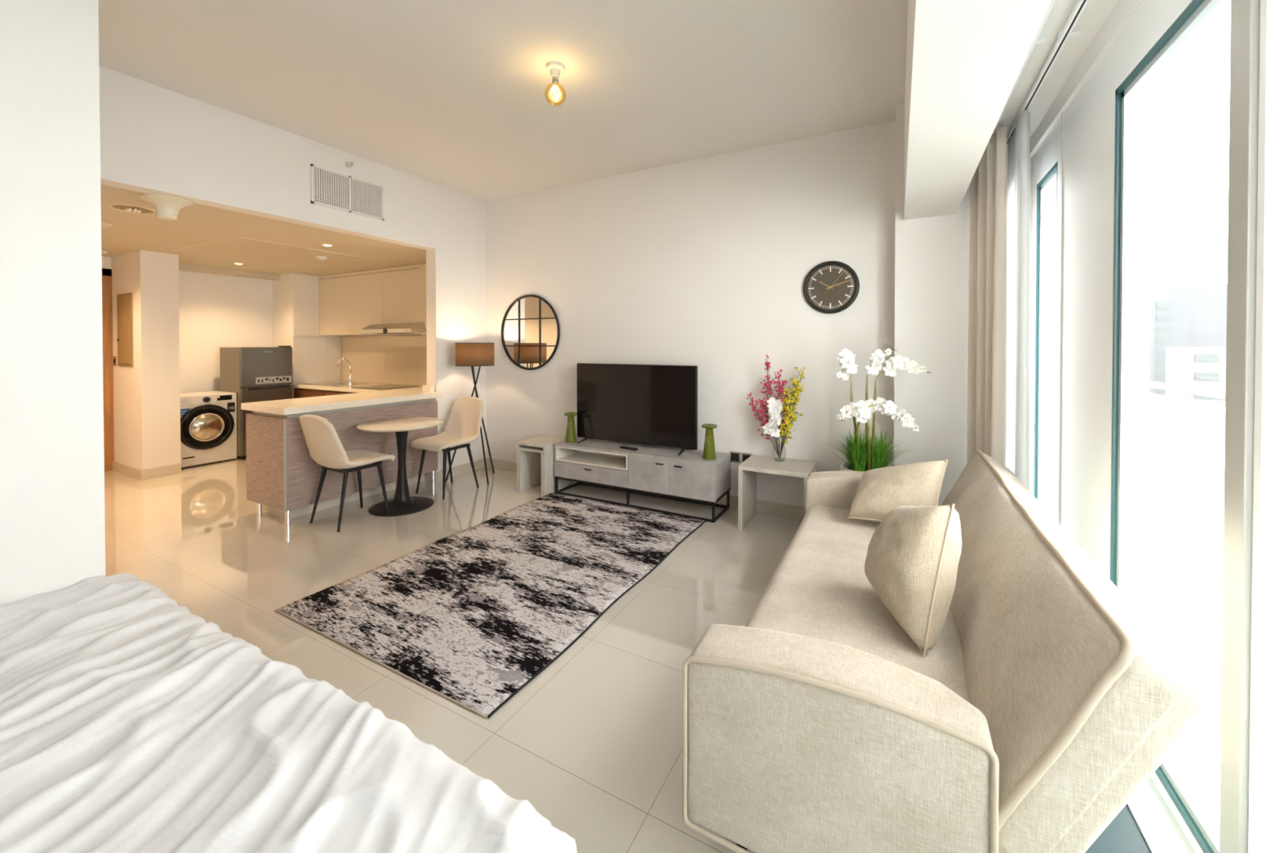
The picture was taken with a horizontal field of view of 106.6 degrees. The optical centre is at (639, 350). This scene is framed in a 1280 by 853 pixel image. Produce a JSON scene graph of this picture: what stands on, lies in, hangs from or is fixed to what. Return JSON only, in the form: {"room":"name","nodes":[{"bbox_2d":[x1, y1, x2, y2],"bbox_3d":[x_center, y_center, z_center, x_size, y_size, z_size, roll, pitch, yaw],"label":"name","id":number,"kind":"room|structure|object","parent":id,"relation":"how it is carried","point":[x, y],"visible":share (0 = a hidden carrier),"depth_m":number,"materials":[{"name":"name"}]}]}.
{"room":"studio apartment","nodes":[
{"label":"studio apartment","id":0,"kind":"room"},
{"bbox_2d":[0,0,105,606],"bbox_3d":[-2.627,-0.125,0.436,0.140,2.940,2.880,0,1,28],"label":"wall","id":1,"kind":"structure","parent":0,"point":[52,522],"depth_m":1.57,"materials":[{"name":"white paint"}]},
{"bbox_2d":[101,256,111,269],"bbox_3d":[-6.105,-0.937,4.651,0.230,0.130,1.260,0,1,28],"label":"wall","id":2,"kind":"structure","parent":0,"point":[106,261],"depth_m":5.12,"materials":[{"name":"white paint"}]},
{"bbox_2d":[102,268,114,471],"bbox_3d":[-6.045,0.213,4.654,0.145,2.170,1.220,0,1,28],"label":"door","id":3,"kind":"structure","parent":2,"relation":"in","point":[107,306],"depth_m":5.12,"materials":[{"name":"orange wood"}]},
{"bbox_2d":[111,249,181,469],"bbox_3d":[-5.293,0.143,5.106,0.840,2.300,0.290,0,1,28],"label":"wall pillar","id":4,"kind":"structure","parent":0,"point":[147,393],"depth_m":4.92,"materials":[{"name":"white paint"}]},
{"bbox_2d":[113,356,116,365],"bbox_3d":[-5.628,0.113,5.115,0.080,0.100,0.012,0,1,28],"label":"switch plate","id":5,"kind":"object","parent":4,"relation":"attached to","point":[114,357],"visible":1,"depth_m":5.10,"materials":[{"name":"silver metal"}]},
{"bbox_2d":[116,293,133,366],"bbox_3d":[-5.363,-0.213,4.961,0.400,0.755,0.026,0,1,28],"label":"board","id":6,"kind":"object","parent":4,"relation":"attached to","point":[124,301],"visible":1,"depth_m":4.93,"materials":[{"name":"beige paint"}]},
{"bbox_2d":[112,460,142,479],"bbox_3d":[-5.351,1.244,4.978,0.810,0.100,0.012,0,1,28],"label":"baseboard","id":7,"kind":"structure","parent":4,"relation":"attached to","point":[119,467],"depth_m":4.96,"materials":[{"name":"beige tile"}]},
{"bbox_2d":[141,463,181,479],"bbox_3d":[-4.920,1.245,4.912,0.012,0.100,0.300,0,1,28],"label":"baseboard","id":8,"kind":"structure","parent":4,"relation":"attached to","point":[157,472],"depth_m":4.90,"materials":[{"name":"beige tile"}]},
{"bbox_2d":[178,270,272,393],"bbox_3d":[-5.215,0.129,6.348,0.200,2.300,1.970,0,1,28],"label":"wall","id":9,"kind":"structure","parent":0,"point":[216,311],"depth_m":5.96,"materials":[{"name":"white paint"}]},
{"bbox_2d":[178,262,279,279],"bbox_3d":[-5.214,-0.984,5.915,0.200,0.065,1.230,0,1,28],"label":"ceiling","id":10,"kind":"structure","parent":0,"point":[182,267],"depth_m":5.92,"materials":[{"name":"beige paint"}]},
{"bbox_2d":[100,184,426,277],"bbox_3d":[-4.098,-1.054,4.864,3.560,0.100,3.700,0,1,28],"label":"ceiling","id":11,"kind":"structure","parent":0,"point":[196,224],"depth_m":4.21,"materials":[{"name":"beige paint"}]},
{"bbox_2d":[101,222,113,229],"bbox_3d":[-4.403,-0.984,3.666,0.400,0.014,0.400,0,1,28],"label":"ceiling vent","id":12,"kind":"object","parent":11,"relation":"in","point":[104,225],"visible":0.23,"depth_m":3.75,"materials":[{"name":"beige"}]},
{"bbox_2d":[108,204,155,213],"bbox_3d":[-3.530,-0.981,3.326,0.230,0.028,0.230,0,1,28],"label":"recessed light","id":13,"kind":"object","parent":11,"relation":"in","point":[129,208],"visible":0.96,"depth_m":3.31,"materials":[{"name":"beige"}]},
{"bbox_2d":[138,193,193,220],"bbox_3d":[-3.080,-0.921,3.108,0.256,0.128,0.256,0,1,28],"label":"ceiling speaker","id":14,"kind":"object","parent":11,"relation":"attached to","point":[166,206],"visible":1,"depth_m":3.06,"materials":[{"name":"beige plastic"}]},
{"bbox_2d":[172,235,367,267],"bbox_3d":[-3.815,-1.004,4.979,1.310,0.005,1.190,0,1,28],"label":"ceiling panel","id":15,"kind":"object","parent":11,"relation":"attached to","point":[233,246],"visible":1,"depth_m":4.88,"materials":[{"name":"beige paint"}]},
{"bbox_2d":[315,256,327,260],"bbox_3d":[-3.424,-0.989,5.126,0.110,0.036,0.110,0,1,28],"label":"smoke detector","id":16,"kind":"object","parent":11,"relation":"attached to","point":[319,258],"visible":1,"depth_m":5.10,"materials":[{"name":"white plastic"}]},
{"bbox_2d":[98,65,486,471],"bbox_3d":[-2.536,-0.163,3.874,0.140,2.940,3.260,0,1,28],"label":"wall","id":17,"kind":"structure","parent":0,"point":[154,139],"depth_m":3.60,"materials":[{"name":"white paint"}]},
{"bbox_2d":[310,164,383,220],"bbox_3d":[-2.402,-1.294,3.948,0.014,0.300,0.590,0,1,28],"label":"air vent","id":18,"kind":"object","parent":17,"relation":"in","point":[329,188],"visible":1,"depth_m":3.91,"materials":[{"name":"white"}]},
{"bbox_2d":[313,166,348,209],"bbox_3d":[-2.470,-1.293,3.820,0.008,0.272,0.270,0,1,28],"label":"grille","id":19,"kind":"object","parent":18,"relation":"attached to","point":[331,188],"depth_m":3.81,"materials":[{"name":"white metal"}]},
{"bbox_2d":[351,177,382,217],"bbox_3d":[-2.332,-1.296,4.075,0.008,0.272,0.270,0,1,28],"label":"grille","id":20,"kind":"object","parent":18,"relation":"attached to","point":[366,196],"depth_m":4.07,"materials":[{"name":"white metal"}]},
{"bbox_2d":[345,161,353,168],"bbox_3d":[-2.389,-1.534,3.933,0.047,0.052,0.052,0,1,28],"label":"sprinkler","id":21,"kind":"object","parent":17,"relation":"attached to","point":[348,164],"visible":1,"depth_m":3.93,"materials":[{"name":"silver metal"}]},
{"bbox_2d":[426,471,436,481],"bbox_3d":[-2.074,1.247,4.747,0.140,0.100,0.012,0,1,28],"label":"baseboard","id":22,"kind":"object","parent":17,"relation":"attached to","point":[428,475],"visible":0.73,"depth_m":4.75,"materials":[{"name":"beige tile"}]},
{"bbox_2d":[436,457,486,481],"bbox_3d":[-1.850,1.244,5.003,0.012,0.100,0.650,0,1,28],"label":"baseboard","id":23,"kind":"structure","parent":17,"relation":"attached to","point":[478,464],"depth_m":4.98,"materials":[{"name":"beige tile"}]},
{"bbox_2d":[272,272,342,398],"bbox_3d":[-4.606,0.125,6.741,0.500,2.300,0.780,0,1,28],"label":"column","id":24,"kind":"structure","parent":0,"point":[282,304],"depth_m":6.38,"materials":[{"name":"white paint"}]},
{"bbox_2d":[342,334,426,386],"bbox_3d":[-2.975,0.131,6.226,2.860,2.300,0.140,0,1,28],"label":"wall","id":25,"kind":"structure","parent":0,"point":[383,335],"depth_m":6.35,"materials":[{"name":"white paint"}]},
{"bbox_2d":[293,337,342,383],"bbox_3d":[-4.416,0.126,6.559,0.006,0.618,0.620,0,1,28],"label":"wall tiles","id":26,"kind":"structure","parent":25,"relation":"attached to","point":[315,359],"depth_m":6.54,"materials":[{"name":"white tile"}]},
{"bbox_2d":[319,263,426,335],"bbox_3d":[-3.091,-0.602,6.013,2.840,0.820,0.310,0,1,28],"label":"upper cabinet","id":27,"kind":"object","parent":25,"relation":"attached to","point":[348,304],"visible":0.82,"depth_m":6.00,"materials":[{"name":"beige laminate"}]},
{"bbox_2d":[292,273,319,336],"bbox_3d":[-4.484,-0.607,6.413,0.013,0.820,0.323,0,1,28],"label":"panel","id":28,"kind":"object","parent":27,"relation":"attached to","point":[305,288],"visible":1,"depth_m":6.40,"materials":[{"name":"white wood"}]},
{"bbox_2d":[361,321,426,333],"bbox_3d":[-2.900,-0.263,5.622,0.920,0.139,0.224,0,1,28],"label":"range hood","id":29,"kind":"object","parent":27,"relation":"attached to","point":[399,327],"visible":0.97,"depth_m":5.50,"materials":[{"name":"silver metal"}]},
{"bbox_2d":[342,335,426,385],"bbox_3d":[-3.373,0.123,6.351,2.000,0.628,0.013,0,1,28],"label":"backsplash","id":30,"kind":"structure","parent":25,"relation":"attached to","point":[399,360],"depth_m":6.34,"materials":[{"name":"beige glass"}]},
{"bbox_2d":[104,457,802,852],"bbox_3d":[-2.611,1.398,2.444,8.500,0.150,6.800,0,1,28],"label":"floor","id":31,"kind":"structure","parent":0,"point":[593,742],"depth_m":2.36,"materials":[{"name":"tile"}]},
{"bbox_2d":[180,391,236,468],"bbox_3d":[-5.085,0.894,5.485,0.555,0.790,0.570,0,1,28],"label":"washing machine","id":32,"kind":"object","parent":31,"relation":"on","point":[208,420],"visible":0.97,"depth_m":5.38,"materials":[{"name":"white"}]},
{"bbox_2d":[219,346,292,459],"bbox_3d":[-4.768,0.613,5.945,0.553,1.342,0.535,0,1,28],"label":"fridge","id":33,"kind":"object","parent":31,"relation":"on","point":[255,374],"visible":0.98,"depth_m":5.73,"materials":[{"name":"grey brushed metal"},{"name":"dark plastic"}]},
{"bbox_2d":[293,388,355,398],"bbox_3d":[-3.173,0.894,5.887,2.800,0.780,0.620,0,1,28],"label":"base cabinet","id":34,"kind":"object","parent":31,"relation":"on","point":[298,393],"visible":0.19,"depth_m":6.07,"materials":[{"name":"brown wood"}]},
{"bbox_2d":[290,381,422,392],"bbox_3d":[-3.176,0.465,5.856,2.820,0.040,0.690,0,1,28],"label":"countertop","id":35,"kind":"structure","parent":34,"relation":"on","point":[341,388],"depth_m":5.85,"materials":[{"name":"stone"}]},
{"bbox_2d":[304,382,368,386],"bbox_3d":[-3.963,0.439,6.250,0.700,0.005,0.440,0,1,28],"label":"sink","id":36,"kind":"object","parent":35,"relation":"in","point":[329,384],"visible":1,"depth_m":6.24,"materials":[{"name":"silver metal"}]},
{"bbox_2d":[335,358,352,386],"bbox_3d":[-3.616,0.269,5.834,0.236,0.351,0.054,0,1,4],"label":"faucet","id":37,"kind":"object","parent":35,"relation":"on","point":[350,378],"visible":0.99,"depth_m":5.82,"materials":[{"name":"silver metal"}]},
{"bbox_2d":[351,384,419,390],"bbox_3d":[-3.091,0.442,5.803,0.580,0.007,0.500,0,1,28],"label":"cooktop","id":38,"kind":"object","parent":35,"relation":"in","point":[383,386],"visible":1,"depth_m":5.72,"materials":[{"name":"black glass"}]},
{"bbox_2d":[245,397,437,526],"bbox_3d":[-2.561,0.882,4.247,0.583,0.842,1.338,0,1,28],"label":"breakfast bar","id":39,"kind":"object","parent":31,"relation":"on","point":[282,477],"visible":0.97,"depth_m":3.79,"materials":[{"name":"grey wood"},{"name":"grey metal"},{"name":"beige stone"}]},
{"bbox_2d":[240,389,441,415],"bbox_3d":[-2.542,0.436,4.216,0.650,0.050,1.365,0,1,28],"label":"countertop","id":40,"kind":"structure","parent":39,"relation":"on","point":[311,404],"depth_m":3.96,"materials":[{"name":"stone"}]},
{"bbox_2d":[422,384,435,391],"bbox_3d":[-2.091,0.374,4.722,0.125,0.063,0.045,0,1,28],"label":"stone upstand","id":41,"kind":"object","parent":40,"relation":"on","point":[426,388],"visible":1,"depth_m":4.70,"materials":[{"name":"stone"}]},
{"bbox_2d":[298,414,395,532],"bbox_3d":[-2.253,0.887,3.684,0.473,0.847,0.561,0,1,28],"label":"dining chair","id":42,"kind":"object","parent":31,"relation":"on","point":[324,445],"visible":1,"depth_m":3.50,"materials":[{"name":"cream leather"},{"name":"black metal"}]},
{"bbox_2d":[356,417,444,516],"bbox_3d":[-1.993,0.955,3.997,0.650,0.701,0.650,0,1,28],"label":"bistro table","id":43,"kind":"object","parent":31,"relation":"on","point":[402,504],"visible":1,"depth_m":3.96,"materials":[{"name":"beige stone"}]},
{"bbox_2d":[410,396,483,499],"bbox_3d":[-1.775,0.879,4.445,0.473,0.847,0.561,0,1,28],"label":"dining chair","id":44,"kind":"object","parent":31,"relation":"on","point":[462,428],"visible":1,"depth_m":4.53,"materials":[{"name":"cream leather"},{"name":"black metal"}]},
{"bbox_2d":[445,342,494,484],"bbox_3d":[-1.697,0.609,4.792,0.465,1.372,0.404,0,1,-4],"label":"floor lamp","id":45,"kind":"object","parent":31,"relation":"on","point":[467,354],"visible":0.99,"depth_m":4.64,"materials":[{"name":"brown fabric"}]},
{"bbox_2d":[275,492,706,718],"bbox_3d":[-0.674,1.310,3.033,1.495,0.014,2.197,0,1,28],"label":"rug","id":46,"kind":"object","parent":31,"relation":"on","point":[471,616],"visible":1,"depth_m":2.56,"materials":[{"name":"multicoloured carpet"}]},
{"bbox_2d":[518,445,542,496],"bbox_3d":[-0.913,1.097,4.479,0.285,0.405,0.340,0,1,28],"label":"table","id":47,"kind":"object","parent":31,"relation":"on","point":[530,458],"visible":0.59,"depth_m":4.46,"materials":[{"name":"grey wood"}]},
{"bbox_2d":[516,435,572,496],"bbox_3d":[-0.899,1.072,4.506,0.335,0.455,0.400,0,1,28],"label":"table","id":48,"kind":"object","parent":31,"relation":"on","point":[547,442],"visible":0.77,"depth_m":4.35,"materials":[{"name":"grey wood"}]},
{"bbox_2d":[554,436,730,523],"bbox_3d":[-0.019,1.075,4.137,1.534,0.457,0.394,0,1,28],"label":"media console","id":49,"kind":"object","parent":31,"relation":"on","point":[658,471],"visible":1,"depth_m":3.94,"materials":[{"name":"wood"}]},
{"bbox_2d":[564,412,577,442],"bbox_3d":[-0.640,0.711,4.419,0.124,0.266,0.124,0,1,28],"label":"vase","id":50,"kind":"object","parent":49,"relation":"on","point":[571,437],"visible":1,"depth_m":4.38,"materials":[{"name":"green ceramic"}]},
{"bbox_2d":[619,445,638,450],"bbox_3d":[-0.096,0.838,4.093,0.170,0.018,0.042,0,1,37],"label":"remote control","id":51,"kind":"object","parent":49,"relation":"on","point":[622,446],"visible":1,"depth_m":4.08,"materials":[{"name":"black plastic"}]},
{"bbox_2d":[577,363,697,455],"bbox_3d":[-0.065,0.484,4.198,1.200,0.723,0.263,0,1,28],"label":"television","id":52,"kind":"object","parent":49,"relation":"on","point":[654,405],"visible":1,"depth_m":4.16,"materials":[{"name":"black plastic"}]},
{"bbox_2d":[701,423,717,460],"bbox_3d":[0.547,0.718,3.757,0.124,0.266,0.124,0,1,28],"label":"vase","id":53,"kind":"object","parent":49,"relation":"on","point":[709,453],"visible":1,"depth_m":3.72,"materials":[{"name":"green ceramic"}]},
{"bbox_2d":[737,454,817,529],"bbox_3d":[1.029,1.075,3.552,0.490,0.470,0.400,0,1,28],"label":"side table","id":54,"kind":"object","parent":31,"relation":"on","point":[748,469],"visible":0.8,"depth_m":3.52,"materials":[{"name":"grey wood"}]},
{"bbox_3d":[1.063,0.719,3.638,0.100,0.240,0.100,0,1,28],"label":"glass vase","id":55,"kind":"object","parent":54,"relation":"on","visible":0},
{"bbox_2d":[746,355,787,456],"bbox_3d":[0.980,0.425,3.672,0.308,0.788,0.148,0,1,28],"label":"branch","id":56,"kind":"object","parent":55,"relation":"in","point":[762,406],"visible":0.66,"depth_m":3.65,"materials":[{"name":"pink"}]},
{"bbox_2d":[761,397,782,457],"bbox_3d":[0.998,0.583,3.566,0.144,0.475,0.105,0,1,-10],"label":"orchid spray","id":57,"kind":"object","parent":55,"relation":"in","point":[775,410],"visible":1,"depth_m":3.56,"materials":[{"name":"white plant"}]},
{"bbox_2d":[777,366,805,457],"bbox_3d":[1.138,0.469,3.590,0.200,0.703,0.132,0,1,19],"label":"branch","id":58,"kind":"object","parent":55,"relation":"in","point":[789,415],"visible":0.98,"depth_m":3.59,"materials":[{"name":"yellow plant"}]},
{"bbox_2d":[822,347,930,471],"bbox_3d":[1.504,0.649,3.083,0.641,1.333,0.351,0,1,28],"label":"potted orchid","id":59,"kind":"object","parent":31,"relation":"on","point":[863,456],"visible":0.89,"depth_m":3.04,"materials":[{"name":"white plant"}]},
{"bbox_2d":[682,449,1211,852],"bbox_3d":[1.025,0.927,1.872,1.002,0.803,2.019,0,1,28],"label":"sofa","id":60,"kind":"object","parent":31,"relation":"on","point":[1043,700],"visible":0.8,"depth_m":1.09,"materials":[{"name":"fabric"}]},
{"bbox_2d":[745,505,1003,852],"bbox_3d":[0.933,1.051,1.923,0.770,0.325,1.720,0,1,28],"label":"seat cushion","id":61,"kind":"object","parent":60,"relation":"on","point":[820,588],"depth_m":1.68,"materials":[{"name":"fabric"}]},
{"bbox_2d":[847,459,947,522],"bbox_3d":[1.304,0.690,2.405,0.414,0.342,0.309,1,1,41],"label":"throw pillow","id":62,"kind":"object","parent":60,"relation":"on","point":[880,491],"visible":0.78,"depth_m":2.32,"materials":[{"name":"beige fabric"}]},
{"bbox_2d":[864,503,961,656],"bbox_3d":[0.916,0.690,1.586,0.258,0.410,0.399,0,1,7],"label":"throw pillow","id":63,"kind":"object","parent":60,"relation":"on","point":[913,554],"visible":1,"depth_m":1.50,"materials":[{"name":"beige fabric"}]},
{"bbox_2d":[1084,804,1151,852],"bbox_3d":[0.423,1.349,-0.212,0.240,0.006,4.600,0,1,28],"label":"trim","id":64,"kind":"structure","parent":31,"relation":"on","point":[1122,834],"depth_m":1.30,"materials":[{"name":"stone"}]},
{"bbox_2d":[1127,776,1195,852],"bbox_3d":[0.880,1.341,0.279,0.100,0.012,5.900,0,1,28],"label":"trim","id":65,"kind":"structure","parent":31,"relation":"on","point":[1160,829],"depth_m":1.34,"materials":[{"name":"white stone"}]},
{"bbox_3d":[-1.404,1.090,0.484,1.940,0.510,1.740,0,1,28],"label":"bed","id":66,"kind":"object","parent":31,"relation":"on","visible":0},
{"bbox_2d":[0,573,577,852],"bbox_3d":[-1.456,1.014,0.333,2.021,0.508,2.186,0,1,28],"label":"duvet","id":67,"kind":"object","parent":66,"relation":"on","point":[131,722],"visible":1,"depth_m":0.94,"materials":[{"name":"white fabric"}]},
{"bbox_2d":[97,0,907,200],"bbox_3d":[-1.400,-1.667,1.558,4.080,0.120,6.450,0,1,28],"label":"ceiling","id":68,"kind":"structure","parent":0,"point":[450,94],"depth_m":2.81,"materials":[{"name":"white paint"}]},
{"bbox_2d":[544,61,564,106],"bbox_3d":[-0.483,-1.512,2.725,0.120,0.217,0.120,0,1,28],"label":"bulb","id":69,"kind":"object","parent":68,"relation":"attached to","point":[555,68],"visible":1,"depth_m":2.71,"materials":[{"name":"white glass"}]},
{"bbox_2d":[903,0,1052,219],"bbox_3d":[0.424,-1.264,0.393,0.289,0.860,6.120,0,1,28],"label":"ceiling beam","id":70,"kind":"structure","parent":68,"relation":"attached to","point":[965,59],"depth_m":1.54,"materials":[{"name":"white paint"}]},
{"bbox_2d":[485,120,895,506],"bbox_3d":[0.427,-0.167,4.209,5.040,2.940,0.140,0,1,28],"label":"wall","id":71,"kind":"structure","parent":0,"point":[705,263],"depth_m":3.99,"materials":[{"name":"white paint"}]},
{"bbox_2d":[501,294,559,370],"bbox_3d":[-1.149,-0.189,4.962,0.787,0.787,0.028,0,1,28],"label":"wall mirror","id":72,"kind":"object","parent":71,"relation":"attached to","point":[531,327],"visible":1,"depth_m":4.96,"materials":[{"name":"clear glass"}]},
{"bbox_2d":[486,457,804,519],"bbox_3d":[0.050,1.252,4.342,3.985,0.100,0.012,0,1,28],"label":"baseboard","id":73,"kind":"structure","parent":71,"relation":"attached to","point":[763,507],"depth_m":3.83,"materials":[{"name":"beige tile"}]},
{"bbox_2d":[729,451,740,463],"bbox_3d":[0.785,0.881,3.941,0.090,0.090,0.013,0,1,28],"label":"power socket","id":74,"kind":"object","parent":71,"relation":"attached to","point":[735,456],"visible":0.99,"depth_m":3.94,"materials":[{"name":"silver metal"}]},
{"bbox_2d":[741,452,752,462],"bbox_3d":[0.871,0.881,3.895,0.090,0.090,0.013,0,1,28],"label":"power socket","id":75,"kind":"object","parent":71,"relation":"attached to","point":[744,456],"visible":0.53,"depth_m":3.90,"materials":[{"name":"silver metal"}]},
{"bbox_2d":[803,261,859,313],"bbox_3d":[1.425,-0.472,3.569,0.394,0.394,0.036,0,1,28],"label":"wall clock","id":76,"kind":"object","parent":71,"relation":"attached to","point":[829,286],"visible":1,"depth_m":3.56,"materials":[{"name":"black"}]},
{"bbox_2d":[893,104,1031,506],"bbox_3d":[2.158,-0.154,3.073,0.915,2.940,0.220,0,1,28],"label":"wall column","id":77,"kind":"structure","parent":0,"point":[931,254],"depth_m":3.09,"materials":[{"name":"white paint"}]},
{"bbox_2d":[997,0,1119,137],"bbox_3d":[0.805,-1.262,0.189,0.575,0.100,6.120,0,1,28],"label":"ceiling","id":78,"kind":"structure","parent":0,"point":[1095,13],"depth_m":2.01,"materials":[{"name":"white paint"}]},
{"bbox_2d":[992,0,1055,133],"bbox_3d":[0.745,-1.193,0.369,0.062,0.042,5.780,0,1,28],"label":"rail","id":79,"kind":"object","parent":78,"relation":"attached to","point":[1039,38],"visible":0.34,"depth_m":1.87,"materials":[{"name":"white metal"}]},
{"bbox_2d":[966,124,1007,466],"bbox_3d":[1.994,0.049,2.745,0.096,2.500,0.433,0,1,16],"label":"drape","id":80,"kind":"object","parent":79,"relation":"hanging from","point":[988,248],"visible":0.73,"depth_m":2.66,"materials":[{"name":"beige fabric"}]},
{"bbox_2d":[1006,0,1088,147],"bbox_3d":[0.833,-1.193,0.322,0.062,0.042,5.780,0,1,28],"label":"rail","id":81,"kind":"object","parent":78,"relation":"attached to","point":[1069,28],"visible":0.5,"depth_m":1.90,"materials":[{"name":"white metal"}]},
{"bbox_2d":[1005,109,1030,490],"bbox_3d":[2.031,0.056,2.572,0.066,2.490,0.551,0,1,32],"label":"sheer curtain","id":82,"kind":"object","parent":81,"relation":"hanging from","point":[1017,423],"visible":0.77,"depth_m":2.38,"materials":[{"name":"white fabric"}]},
{"bbox_2d":[1254,0,1279,852],"bbox_3d":[0.610,0.091,-0.100,0.031,2.480,2.202,0,1,28],"label":"sheer curtain","id":83,"kind":"object","parent":81,"relation":"hanging from","point":[1267,837],"visible":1,"depth_m":0.85,"materials":[{"name":"white fabric"}]},
{"bbox_2d":[1030,0,1143,157],"bbox_3d":[0.961,-1.166,0.105,0.220,0.090,6.120,0,1,28],"label":"wall","id":84,"kind":"structure","parent":0,"point":[1122,12],"depth_m":1.95,"materials":[{"name":"white paint"}]},
{"bbox_2d":[1029,111,1064,524],"bbox_3d":[2.225,0.086,2.557,0.106,2.470,0.630,0,1,28],"label":"window","id":85,"kind":"structure","parent":84,"relation":"in","point":[1046,159],"depth_m":2.70,"materials":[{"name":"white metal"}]},
{"bbox_2d":[1060,0,1260,852],"bbox_3d":[1.740,0.096,1.663,0.112,2.470,1.405,0,1,28],"label":"window","id":86,"kind":"structure","parent":84,"relation":"in","point":[1108,135],"depth_m":1.71,"materials":[{"name":"white metal"}]},
{"bbox_2d":[1248,0,1266,852],"bbox_3d":[1.087,0.110,0.438,0.100,2.470,1.360,0,1,28],"label":"window","id":87,"kind":"structure","parent":84,"relation":"in","point":[1263,20],"depth_m":1.05,"materials":[{"name":"white metal"}]},
{"bbox_2d":[1146,591,1222,812],"bbox_3d":[2.391,1.476,2.137,0.600,0.200,12.000,0,1,28],"label":"floor","id":88,"kind":"structure","parent":0,"point":[1200,748],"depth_m":1.85,"materials":[{"name":"tile"}]},
{"bbox_2d":[1146,381,1225,664],"bbox_3d":[2.651,0.781,2.127,0.140,1.190,11.992,0,1,28],"label":"glass balustrade","id":89,"kind":"object","parent":88,"relation":"on","point":[1197,619],"visible":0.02,"depth_m":2.43,"materials":[{"name":"glass"}]},
{"bbox_2d":[1152,4,1231,128],"bbox_3d":[2.413,-1.524,2.091,0.650,0.200,12.000,0,1,28],"label":"ceiling","id":90,"kind":"structure","parent":0,"point":[1207,55],"depth_m":2.43,"materials":[{"name":"white"}]},
{"bbox_2d":[1198,27,1231,37],"bbox_3d":[2.441,-1.422,2.197,0.600,0.010,0.012,0,1,28],"label":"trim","id":91,"kind":"structure","parent":90,"relation":"attached to","point":[1228,28],"depth_m":2.13,"materials":[{"name":"white"}]},
{"label":"outside","id":92,"kind":"structure","parent":0,"visible":0},
{"bbox_2d":[1146,483,1222,621],"bbox_3d":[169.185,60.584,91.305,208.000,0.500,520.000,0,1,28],"label":"ground","id":93,"kind":"structure","parent":92,"point":[1206,588],"depth_m":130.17,"materials":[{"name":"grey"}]},
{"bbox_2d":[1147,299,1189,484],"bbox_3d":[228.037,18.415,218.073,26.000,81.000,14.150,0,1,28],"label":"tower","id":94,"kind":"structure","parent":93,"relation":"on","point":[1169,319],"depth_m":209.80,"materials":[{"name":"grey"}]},
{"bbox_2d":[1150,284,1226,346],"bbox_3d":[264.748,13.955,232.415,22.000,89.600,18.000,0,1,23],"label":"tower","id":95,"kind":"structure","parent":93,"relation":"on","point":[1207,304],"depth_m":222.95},
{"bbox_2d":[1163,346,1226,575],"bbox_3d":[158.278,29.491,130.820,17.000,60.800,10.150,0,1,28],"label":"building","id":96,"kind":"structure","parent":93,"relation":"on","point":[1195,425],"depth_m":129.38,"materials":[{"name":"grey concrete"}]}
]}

